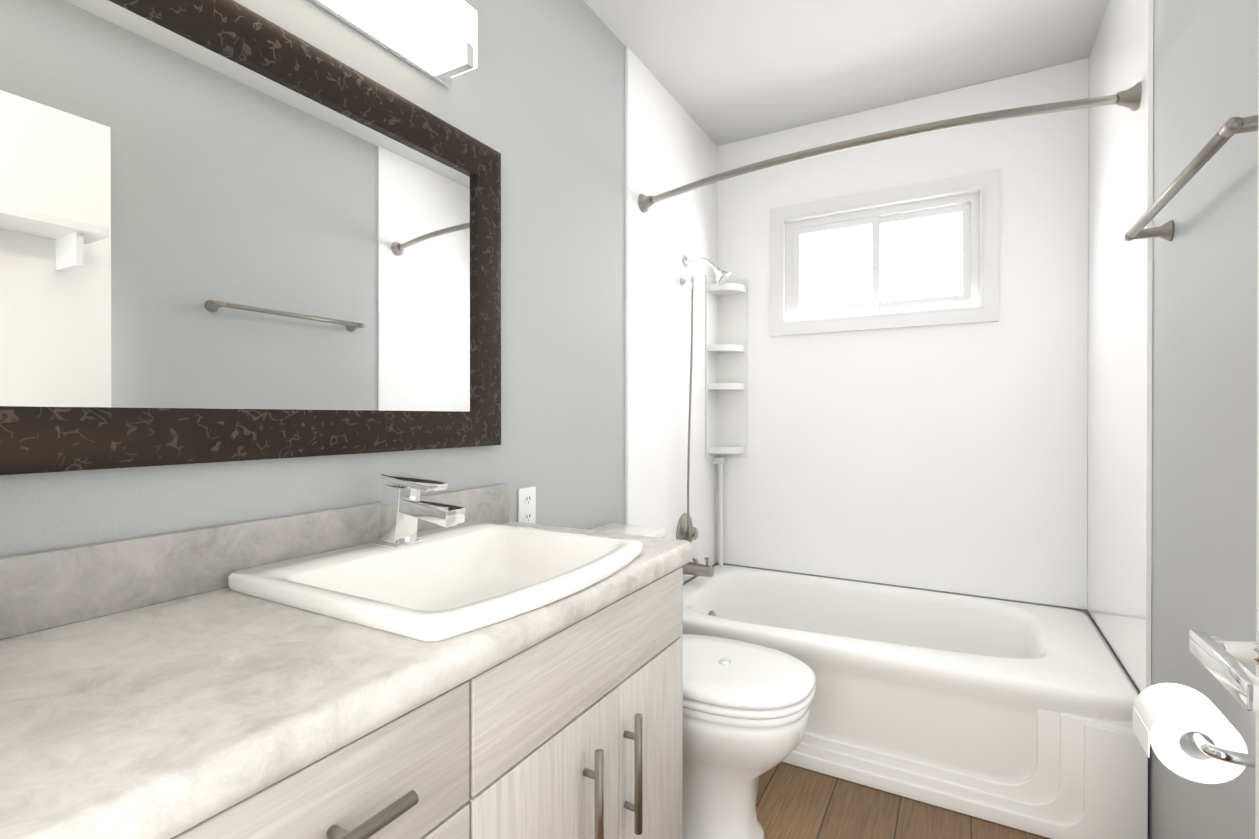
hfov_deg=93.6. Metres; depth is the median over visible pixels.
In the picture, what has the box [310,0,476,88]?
sconce
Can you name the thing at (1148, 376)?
trim
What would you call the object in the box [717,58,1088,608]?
wall
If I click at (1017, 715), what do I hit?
bathtub
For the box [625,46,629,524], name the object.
trim
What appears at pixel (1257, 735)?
door leaf
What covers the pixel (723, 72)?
ceiling
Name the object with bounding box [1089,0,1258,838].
wall
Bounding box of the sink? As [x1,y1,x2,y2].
[228,521,642,641]
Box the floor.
[756,762,1049,838]
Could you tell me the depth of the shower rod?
1.71 m
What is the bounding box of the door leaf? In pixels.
[1255,82,1258,838]
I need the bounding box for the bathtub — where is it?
[683,565,1147,838]
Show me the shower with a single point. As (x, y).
(687, 531)
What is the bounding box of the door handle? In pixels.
[1189,610,1258,712]
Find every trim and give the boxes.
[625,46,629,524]
[1144,0,1153,688]
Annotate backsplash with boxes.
[0,484,508,639]
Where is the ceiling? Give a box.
[583,0,1108,145]
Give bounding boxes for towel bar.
[1124,115,1257,240]
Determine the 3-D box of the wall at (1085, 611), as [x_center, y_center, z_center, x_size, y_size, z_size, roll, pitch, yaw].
[1.092,-0.112,2.596,1.470,2.455,0.100,0,0,29]
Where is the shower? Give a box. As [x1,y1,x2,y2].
[676,255,731,576]
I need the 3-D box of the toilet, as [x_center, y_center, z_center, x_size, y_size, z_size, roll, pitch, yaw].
[0.141,0.736,1.648,0.723,0.766,0.456,0,0,29]
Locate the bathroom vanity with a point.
(402, 660)
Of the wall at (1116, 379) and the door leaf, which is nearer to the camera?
the door leaf
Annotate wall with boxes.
[0,0,715,583]
[630,50,716,581]
[716,562,1088,615]
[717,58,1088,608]
[1087,0,1146,691]
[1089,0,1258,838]
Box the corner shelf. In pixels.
[705,275,747,564]
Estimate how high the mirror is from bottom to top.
0.746 m
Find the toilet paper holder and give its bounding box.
[1133,683,1255,783]
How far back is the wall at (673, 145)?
2.42 m
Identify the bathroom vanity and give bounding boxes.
[0,472,692,838]
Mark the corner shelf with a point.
(726, 369)
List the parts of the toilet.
bowl, lid, seat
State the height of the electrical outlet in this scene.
0.115 m
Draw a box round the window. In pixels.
[770,169,998,336]
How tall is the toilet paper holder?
0.112 m
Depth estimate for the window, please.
2.55 m
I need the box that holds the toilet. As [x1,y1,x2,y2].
[590,523,814,838]
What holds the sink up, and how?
in the bathroom vanity
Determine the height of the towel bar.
0.048 m
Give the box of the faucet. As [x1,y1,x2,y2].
[373,472,465,547]
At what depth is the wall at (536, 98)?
1.63 m
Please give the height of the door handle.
0.066 m
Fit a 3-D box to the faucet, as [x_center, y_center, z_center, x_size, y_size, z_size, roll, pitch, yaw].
[-0.401,0.175,1.130,0.193,0.138,0.060,0,0,29]
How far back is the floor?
1.67 m
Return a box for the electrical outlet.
[518,486,535,523]
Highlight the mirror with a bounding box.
[0,0,500,474]
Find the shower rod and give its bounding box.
[638,82,1141,212]

